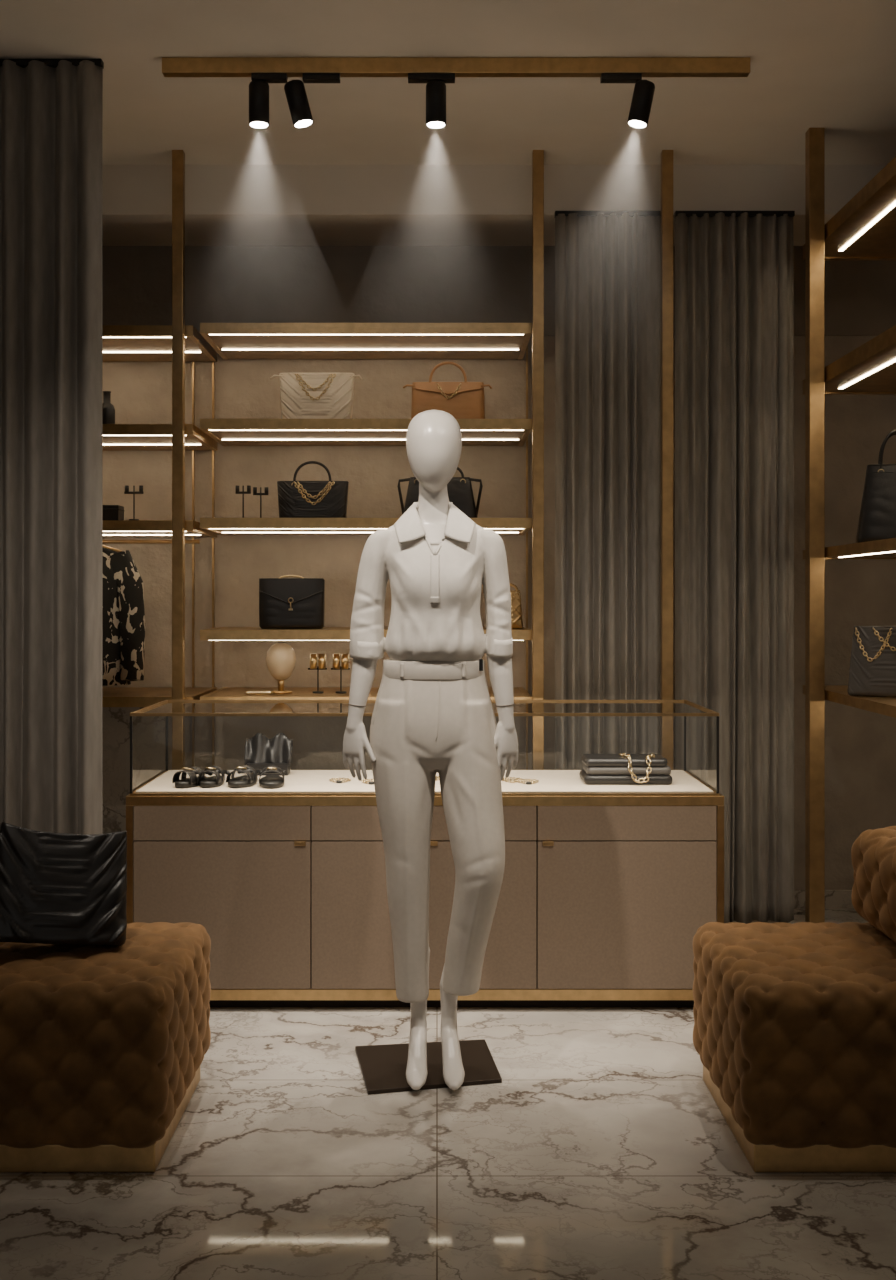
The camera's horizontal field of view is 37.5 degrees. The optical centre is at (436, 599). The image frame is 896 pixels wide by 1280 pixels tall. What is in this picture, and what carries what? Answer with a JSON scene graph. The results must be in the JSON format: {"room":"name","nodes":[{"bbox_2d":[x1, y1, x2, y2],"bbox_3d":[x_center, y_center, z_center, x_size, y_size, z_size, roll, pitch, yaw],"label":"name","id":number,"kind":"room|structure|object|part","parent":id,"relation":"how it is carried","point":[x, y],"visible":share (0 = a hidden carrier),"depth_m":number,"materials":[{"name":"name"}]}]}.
{"room":"shop","nodes":[
{"label":"shop","id":0,"kind":"room"},
{"bbox_2d":[0,908,895,1279],"bbox_3d":[-0.050,1.360,2.060,4.400,0.100,7.320,0,0,0],"label":"floor","id":1,"kind":"structure","parent":0,"point":[603,1149],"depth_m":2.97,"materials":[{"name":"stone"}]},
{"bbox_2d":[0,922,210,1171],"bbox_3d":[-1.018,0.959,3.300,0.809,0.702,0.664,0,0,0],"label":"tufted ottoman","id":2,"kind":"object","parent":1,"relation":"on","point":[103,1049],"visible":0.8,"depth_m":2.99,"materials":[{"name":"brown fabric"}]},
{"bbox_2d":[0,822,126,945],"bbox_3d":[-0.959,0.719,3.304,0.365,0.330,0.186,0,0,-20],"label":"quilted handbag","id":3,"kind":"object","parent":2,"relation":"on","point":[56,888],"visible":1,"depth_m":3.27,"materials":[{"name":"black leather"}]},
{"bbox_2d":[172,150,184,769],"bbox_3d":[-0.980,-0.195,5.000,0.066,3.010,0.060,0,0,0],"label":"brass pole","id":4,"kind":"object","parent":1,"relation":"on","point":[178,156],"visible":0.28,"depth_m":4.98,"materials":[{"name":"gold metal"}]},
{"bbox_2d":[126,773,723,1006],"bbox_3d":[-0.038,0.967,4.486,1.904,0.686,0.588,0,0,0],"label":"display cabinet","id":5,"kind":"object","parent":1,"relation":"on","point":[603,901],"visible":0.62,"depth_m":4.20,"materials":[{"name":"beige laminate"}]},
{"bbox_2d":[130,700,718,795],"bbox_3d":[-0.040,0.492,4.482,1.878,0.264,0.565,0,0,0],"label":"glass display case","id":6,"kind":"object","parent":5,"relation":"on","point":[298,782],"visible":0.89,"depth_m":4.37,"materials":[{"name":"clear glass"}]},
{"bbox_2d":[172,766,212,787],"bbox_3d":[-0.808,0.580,4.366,0.080,0.063,0.184,0,0,20],"label":"sandal","id":7,"kind":"object","parent":6,"relation":"on","point":[184,782],"visible":0.9,"depth_m":4.32,"materials":[{"name":"black leather"}]},
{"bbox_2d":[197,766,229,787],"bbox_3d":[-0.742,0.580,4.376,0.080,0.063,0.184,0,0,6],"label":"sandal","id":8,"kind":"object","parent":6,"relation":"on","point":[218,780],"visible":0.98,"depth_m":4.33,"materials":[{"name":"black leather"}]},
{"bbox_2d":[226,765,260,787],"bbox_3d":[-0.640,0.580,4.384,0.092,0.063,0.210,0,0,9],"label":"sandal","id":9,"kind":"object","parent":6,"relation":"on","point":[248,780],"visible":0.98,"depth_m":4.34,"materials":[{"name":"black leather"}]},
{"bbox_2d":[244,733,292,775],"bbox_3d":[-0.592,0.541,4.640,0.168,0.143,0.082,0,0,0],"label":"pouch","id":10,"kind":"object","parent":6,"relation":"on","point":[261,752],"visible":0.98,"depth_m":4.64,"materials":[{"name":"black leather"}]},
{"bbox_2d":[259,766,285,788],"bbox_3d":[-0.547,0.580,4.374,0.092,0.063,0.210,0,0,-6],"label":"sandal","id":11,"kind":"object","parent":6,"relation":"on","point":[269,781],"visible":1,"depth_m":4.33,"materials":[{"name":"black leather"}]},
{"bbox_2d":[329,777,350,782],"bbox_3d":[-0.326,0.608,4.450,0.075,0.011,0.078,0,0,-41],"label":"necklace","id":12,"kind":"object","parent":6,"relation":"on","point":[335,780],"visible":1,"depth_m":4.44,"materials":[{"name":"gold metal"}]},
{"bbox_2d":[361,779,373,784],"bbox_3d":[-0.216,0.608,4.420,0.075,0.011,0.078,0,0,-41],"label":"necklace","id":13,"kind":"object","parent":6,"relation":"on","point":[363,780],"visible":0.52,"depth_m":4.41,"materials":[{"name":"gold metal"}]},
{"bbox_2d":[502,777,521,782],"bbox_3d":[0.255,0.608,4.460,0.075,0.011,0.078,0,0,-41],"label":"necklace","id":14,"kind":"object","parent":6,"relation":"on","point":[511,780],"visible":0.9,"depth_m":4.46,"materials":[{"name":"gold metal"}]},
{"bbox_2d":[517,779,538,784],"bbox_3d":[0.306,0.608,4.420,0.075,0.011,0.078,0,0,-41],"label":"necklace","id":15,"kind":"object","parent":6,"relation":"on","point":[532,781],"visible":1,"depth_m":4.41,"materials":[{"name":"gold metal"}]},
{"bbox_2d":[579,753,672,784],"bbox_3d":[0.635,0.562,4.437,0.295,0.099,0.206,0,0,0],"label":"clutch","id":16,"kind":"object","parent":6,"relation":"on","point":[599,769],"visible":1,"depth_m":4.37,"materials":[{"name":"black leather"}]},
{"bbox_2d":[343,410,517,1094],"bbox_3d":[-0.019,0.391,3.688,0.475,1.837,0.423,0,0,0],"label":"mannequin","id":17,"kind":"object","parent":1,"relation":"on","point":[433,712],"visible":1,"depth_m":3.58},
{"bbox_3d":[-0.020,1.304,3.696,0.385,0.011,0.353,0,0,-9],"label":"plate","id":18,"kind":"part","parent":17,"relation":"part of","materials":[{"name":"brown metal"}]},
{"bbox_2d":[532,150,543,769],"bbox_3d":[0.383,-0.195,5.000,0.066,3.010,0.060,0,0,0],"label":"brass pole","id":19,"kind":"object","parent":1,"relation":"on","point":[537,155],"visible":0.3,"depth_m":4.98,"materials":[{"name":"gold metal"}]},
{"bbox_2d":[661,150,672,769],"bbox_3d":[0.872,-0.195,5.000,0.066,3.010,0.060,0,0,0],"label":"brass pole","id":20,"kind":"object","parent":1,"relation":"on","point":[666,155],"visible":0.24,"depth_m":4.98,"materials":[{"name":"gold metal"}]},
{"bbox_2d":[693,826,895,1171],"bbox_3d":[1.058,0.959,3.300,0.729,0.702,0.664,0,0,0],"label":"velvet sofa","id":21,"kind":"object","parent":1,"relation":"on","point":[794,1030],"visible":1,"depth_m":3.02,"materials":[{"name":"brown fabric"}]},
{"bbox_3d":[1.058,1.062,3.300,0.729,0.379,0.664,0,0,0],"label":"seat","id":22,"kind":"part","parent":21,"relation":"part of","materials":[{"name":"fabric"}]},
{"bbox_3d":[1.270,0.742,3.300,0.304,0.268,0.644,0,0,0],"label":"backrest","id":23,"kind":"part","parent":21,"relation":"part of","materials":[{"name":"fabric"}]},
{"bbox_2d":[805,128,824,922],"bbox_3d":[1.367,-0.195,4.772,0.055,3.010,0.055,0,0,0],"label":"brass pole","id":24,"kind":"object","parent":1,"relation":"on","point":[814,137],"visible":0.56,"depth_m":4.75,"materials":[{"name":"gold metal"}]},
{"bbox_2d":[0,0,895,164],"bbox_3d":[-0.050,-1.750,2.060,4.400,0.100,7.320,0,0,0],"label":"ceiling","id":25,"kind":"structure","parent":0,"point":[830,65],"depth_m":4.35,"materials":[{"name":"paint"}]},
{"bbox_2d":[0,59,103,834],"bbox_3d":[-1.577,-0.199,4.122,1.048,3.000,0.107,0,0,0],"label":"curtain","id":26,"kind":"object","parent":25,"relation":"hanging from","point":[51,110],"visible":0.8,"depth_m":4.13,"materials":[{"name":"beige fabric"}]},
{"bbox_2d":[162,57,749,76],"bbox_3d":[0.060,-1.676,4.150,1.844,0.048,0.040,0,0,0],"label":"track","id":27,"kind":"object","parent":25,"relation":"attached to","point":[171,66],"visible":1,"depth_m":4.13,"materials":[{"name":"brown wood"}]},
{"bbox_2d":[249,73,287,127],"bbox_3d":[-0.532,-1.572,4.150,0.120,0.157,0.064,0,0,0],"label":"track spotlight","id":28,"kind":"object","parent":27,"relation":"attached to","point":[258,87],"visible":1,"depth_m":4.13,"materials":[{"name":"black metal"}]},
{"bbox_2d":[284,73,339,127],"bbox_3d":[-0.393,-1.571,4.150,0.176,0.160,0.064,0,0,0],"label":"track spotlight","id":29,"kind":"object","parent":27,"relation":"attached to","point":[295,91],"visible":1,"depth_m":4.13,"materials":[{"name":"black metal"}]},
{"bbox_2d":[408,73,454,127],"bbox_3d":[-0.017,-1.572,4.150,0.148,0.157,0.064,0,0,0],"label":"track spotlight","id":30,"kind":"object","parent":27,"relation":"attached to","point":[435,86],"visible":1,"depth_m":4.13,"materials":[{"name":"black metal"}]},
{"bbox_2d":[600,73,654,127],"bbox_3d":[0.601,-1.571,4.150,0.170,0.160,0.064,0,0,0],"label":"track spotlight","id":31,"kind":"object","parent":27,"relation":"attached to","point":[643,93],"visible":1,"depth_m":4.13,"materials":[{"name":"black metal"}]},
{"bbox_2d":[102,336,895,889],"bbox_3d":[-0.050,-0.195,5.670,4.400,3.010,0.100,0,0,0],"label":"wall","id":32,"kind":"structure","parent":0,"point":[860,744],"depth_m":5.62,"materials":[{"name":"paint"}]},
{"bbox_2d":[102,707,165,833],"bbox_3d":[-1.651,0.843,5.598,0.997,0.785,0.015,0,0,0],"label":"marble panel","id":33,"kind":"object","parent":32,"relation":"attached to","point":[149,732],"depth_m":5.59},
{"bbox_2d":[102,687,216,706],"bbox_3d":[-1.532,0.391,5.328,1.196,0.040,0.556,0,0,0],"label":"wall shelf","id":34,"kind":"object","parent":32,"relation":"attached to","point":[111,696],"visible":0.28,"depth_m":5.17,"materials":[{"name":"brown wood"}]},
{"bbox_2d":[103,325,216,361],"bbox_3d":[-1.532,-1.031,5.328,1.196,0.042,0.556,0,0,0],"label":"wall shelf","id":35,"kind":"object","parent":32,"relation":"attached to","point":[121,343],"visible":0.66,"depth_m":5.25,"materials":[{"name":"brown wood"}]},
{"bbox_2d":[103,424,216,450],"bbox_3d":[-1.532,-0.653,5.328,1.196,0.042,0.556,0,0,0],"label":"wall shelf","id":36,"kind":"object","parent":32,"relation":"attached to","point":[115,436],"visible":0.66,"depth_m":5.19,"materials":[{"name":"brown wood"}]},
{"bbox_2d":[103,391,114,423],"bbox_3d":[-1.313,-0.752,5.250,0.064,0.156,0.064,0,0,0],"label":"bottle vase","id":37,"kind":"object","parent":36,"relation":"on","point":[108,408],"visible":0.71,"depth_m":5.23,"materials":[{"name":"ceramic"}]},
{"bbox_2d":[103,520,216,537],"bbox_3d":[-1.532,-0.284,5.328,1.196,0.042,0.556,0,0,0],"label":"wall shelf","id":38,"kind":"object","parent":32,"relation":"attached to","point":[111,528],"visible":0.56,"depth_m":5.05,"materials":[{"name":"brown wood"}]},
{"bbox_2d":[103,505,124,519],"bbox_3d":[-1.304,-0.340,5.250,0.099,0.070,0.104,0,0,0],"label":"jewelry box","id":39,"kind":"object","parent":38,"relation":"on","point":[110,512],"visible":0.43,"depth_m":5.20,"materials":[{"name":"leather"}]},
{"bbox_2d":[124,485,143,519],"bbox_3d":[-1.206,-0.385,5.250,0.075,0.140,0.040,0,0,0],"label":"jewelry stand","id":40,"kind":"object","parent":38,"relation":"on","point":[126,491],"visible":0.88,"depth_m":5.25,"materials":[{"name":"black metal"}]},
{"bbox_2d":[102,540,199,685],"bbox_3d":[-1.542,0.047,5.298,1.176,0.584,0.184,0,0,0],"label":"jacket","id":41,"kind":"object","parent":38,"relation":"hanging from","point":[123,591],"visible":0.37,"depth_m":5.24,"materials":[{"name":"black fabric"}]},
{"bbox_2d":[192,346,527,769],"bbox_3d":[-0.326,0.059,5.598,1.424,2.301,0.016,0,0,0],"label":"upright","id":42,"kind":"object","parent":32,"relation":"attached to","point":[193,362],"visible":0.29,"depth_m":5.59,"materials":[{"name":"gold metal"}]},
{"bbox_2d":[200,323,531,359],"bbox_3d":[-0.272,-1.041,5.328,1.271,0.042,0.556,0,0,0],"label":"wall shelf","id":43,"kind":"object","parent":32,"relation":"attached to","point":[229,340],"visible":0.98,"depth_m":5.18,"materials":[{"name":"brown wood"}]},
{"bbox_2d":[200,419,531,445],"bbox_3d":[-0.272,-0.673,5.328,1.271,0.042,0.556,0,0,0],"label":"wall shelf","id":44,"kind":"object","parent":32,"relation":"attached to","point":[227,432],"visible":0.98,"depth_m":5.13,"materials":[{"name":"brown wood"}]},
{"bbox_2d":[270,373,361,418],"bbox_3d":[-0.480,-0.797,5.250,0.370,0.206,0.120,0,0,0],"label":"quilted handbag","id":45,"kind":"object","parent":44,"relation":"on","point":[303,395],"visible":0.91,"depth_m":5.21,"materials":[{"name":"beige leather"}]},
{"bbox_2d":[403,362,491,418],"bbox_3d":[0.042,-0.820,5.250,0.356,0.250,0.121,0,0,0],"label":"bag","id":46,"kind":"object","parent":44,"relation":"on","point":[462,400],"visible":0.82,"depth_m":5.21,"materials":[{"name":"brown leather"}]},
{"bbox_2d":[200,518,531,534],"bbox_3d":[-0.272,-0.294,5.328,1.271,0.042,0.556,0,0,0],"label":"wall shelf","id":47,"kind":"object","parent":32,"relation":"attached to","point":[223,526],"visible":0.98,"depth_m":5.05,"materials":[{"name":"brown wood"}]},
{"bbox_2d":[235,485,268,517],"bbox_3d":[-0.736,-0.385,5.250,0.132,0.140,0.040,0,0,0],"label":"jewelry stand","id":48,"kind":"object","parent":47,"relation":"on","point":[237,491],"visible":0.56,"depth_m":5.25,"materials":[{"name":"black metal"}]},
{"bbox_2d":[277,461,348,517],"bbox_3d":[-0.493,-0.433,5.249,0.284,0.236,0.118,0,0,0],"label":"quilted handbag","id":49,"kind":"object","parent":47,"relation":"on","point":[296,499],"visible":0.94,"depth_m":5.21,"materials":[{"name":"black leather"}]},
{"bbox_2d":[397,467,482,517],"bbox_3d":[0.012,-0.430,5.250,0.339,0.230,0.121,0,0,0],"label":"handbag","id":50,"kind":"object","parent":47,"relation":"on","point":[459,489],"visible":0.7,"depth_m":5.21,"materials":[{"name":"black leather"}]},
{"bbox_2d":[200,627,531,639],"bbox_3d":[-0.272,0.135,5.328,1.271,0.042,0.556,0,0,0],"label":"wall shelf","id":51,"kind":"object","parent":32,"relation":"attached to","point":[220,633],"visible":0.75,"depth_m":5.05,"materials":[{"name":"brown wood"}]},
{"bbox_2d":[259,575,324,628],"bbox_3d":[-0.577,0.007,5.249,0.260,0.213,0.102,0,0,0],"label":"handbag","id":52,"kind":"object","parent":51,"relation":"on","point":[284,603],"visible":1,"depth_m":5.21,"materials":[{"name":"black leather"}]},
{"bbox_2d":[510,583,522,628],"bbox_3d":[0.283,0.023,5.250,0.118,0.181,0.070,0,0,0],"label":"clutch","id":53,"kind":"object","parent":51,"relation":"on","point":[516,610],"visible":0.48,"depth_m":5.23,"materials":[{"name":"gold metal"}]},
{"bbox_2d":[200,687,531,699],"bbox_3d":[-0.272,0.391,5.328,1.271,0.040,0.556,0,0,0],"label":"wall shelf","id":54,"kind":"object","parent":32,"relation":"attached to","point":[225,693],"visible":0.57,"depth_m":5.19,"materials":[{"name":"brown wood"}]},
{"bbox_2d":[246,691,273,694],"bbox_3d":[-0.697,0.364,5.185,0.100,0.012,0.070,0,0,0],"label":"tray","id":55,"kind":"object","parent":54,"relation":"on","point":[247,692],"visible":1,"depth_m":5.15,"materials":[{"name":"gold metal"}]},
{"bbox_2d":[266,643,295,693],"bbox_3d":[-0.621,0.270,5.250,0.120,0.200,0.120,0,0,0],"label":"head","id":56,"kind":"object","parent":54,"relation":"on","point":[280,658],"visible":0.98,"depth_m":5.21},
{"bbox_2d":[308,654,326,692],"bbox_3d":[-0.476,0.292,5.250,0.075,0.155,0.044,0,0,0],"label":"stand","id":57,"kind":"object","parent":54,"relation":"on","point":[313,657],"visible":1,"depth_m":5.24,"materials":[{"name":"gold metal"}]},
{"bbox_2d":[331,654,349,692],"bbox_3d":[-0.385,0.292,5.250,0.075,0.155,0.044,0,0,0],"label":"stand","id":58,"kind":"object","parent":54,"relation":"on","point":[336,657],"visible":1,"depth_m":5.24,"materials":[{"name":"gold metal"}]},
{"bbox_2d":[102,165,885,245],"bbox_3d":[-0.050,-1.603,5.385,4.200,0.195,0.470,0,0,0],"label":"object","id":59,"kind":"structure","parent":32,"relation":"attached to","point":[226,205],"depth_m":5.15,"materials":[{"name":"paint"}]},
{"bbox_2d":[102,246,895,335],"bbox_3d":[-0.050,-1.315,5.614,4.200,0.380,0.012,0,0,0],"label":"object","id":60,"kind":"structure","parent":32,"relation":"attached to","point":[224,284],"depth_m":5.61,"materials":[{"name":"paint"}]},
{"bbox_2d":[555,211,660,769],"bbox_3d":[0.664,-0.129,5.085,0.414,2.751,0.091,0,0,0],"label":"curtain","id":61,"kind":"object","parent":32,"relation":"hanging from","point":[608,263],"visible":0.74,"depth_m":5.10,"materials":[{"name":"beige fabric"}]},
{"bbox_2d":[674,211,794,923],"bbox_3d":[1.153,-0.127,5.092,0.460,2.756,0.079,0,0,0],"label":"curtain","id":62,"kind":"object","parent":32,"relation":"hanging from","point":[734,415],"visible":0.91,"depth_m":5.10,"materials":[{"name":"beige fabric"}]},
{"bbox_2d":[794,890,853,907],"bbox_3d":[-0.050,1.272,5.612,4.200,0.075,0.015,0,0,0],"label":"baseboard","id":63,"kind":"structure","parent":32,"relation":"attached to","point":[833,898],"depth_m":5.61,"materials":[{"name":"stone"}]},
{"bbox_3d":[2.100,-0.195,2.010,0.100,3.010,7.220,0,0,0],"label":"wall","id":64,"kind":"structure","parent":0,"visible":0},
{"bbox_2d":[803,156,895,259],"bbox_3d":[1.722,-1.327,3.875,0.645,0.055,2.350,0,0,0],"label":"shelf","id":65,"kind":"object","parent":64,"relation":"attached to","point":[864,228],"visible":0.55,"depth_m":4.61,"materials":[{"name":"brown wood"}]},
{"bbox_2d":[803,325,895,394],"bbox_3d":[1.722,-0.812,3.875,0.645,0.055,2.350,0,0,0],"label":"shelf","id":66,"kind":"object","parent":64,"relation":"attached to","point":[869,369],"visible":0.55,"depth_m":4.59,"materials":[{"name":"brown wood"}]},
{"bbox_2d":[803,538,895,559],"bbox_3d":[1.722,-0.172,3.875,0.645,0.035,2.350,0,0,0],"label":"shelf","id":67,"kind":"object","parent":64,"relation":"attached to","point":[885,549],"visible":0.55,"depth_m":4.51,"materials":[{"name":"brown wood"}]},
{"bbox_2d":[856,430,895,542],"bbox_3d":[1.569,-0.385,4.500,0.265,0.387,0.130,0,0,14],"label":"tote bag","id":68,"kind":"object","parent":67,"relation":"on","point":[877,518],"visible":0.94,"depth_m":4.47,"materials":[{"name":"black leather"}]},
{"bbox_2d":[803,685,895,717],"bbox_3d":[1.722,0.343,3.875,0.645,0.035,2.350,0,0,0],"label":"shelf","id":69,"kind":"object","parent":64,"relation":"attached to","point":[886,706],"visible":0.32,"depth_m":4.39,"materials":[{"name":"brown wood"}]},
{"bbox_2d":[847,626,895,696],"bbox_3d":[1.528,0.206,4.449,0.268,0.236,0.139,0,0,29],"label":"shoulder bag","id":70,"kind":"object","parent":69,"relation":"on","point":[872,670],"visible":1,"depth_m":4.42,"materials":[{"name":"grey leather"}]}
]}

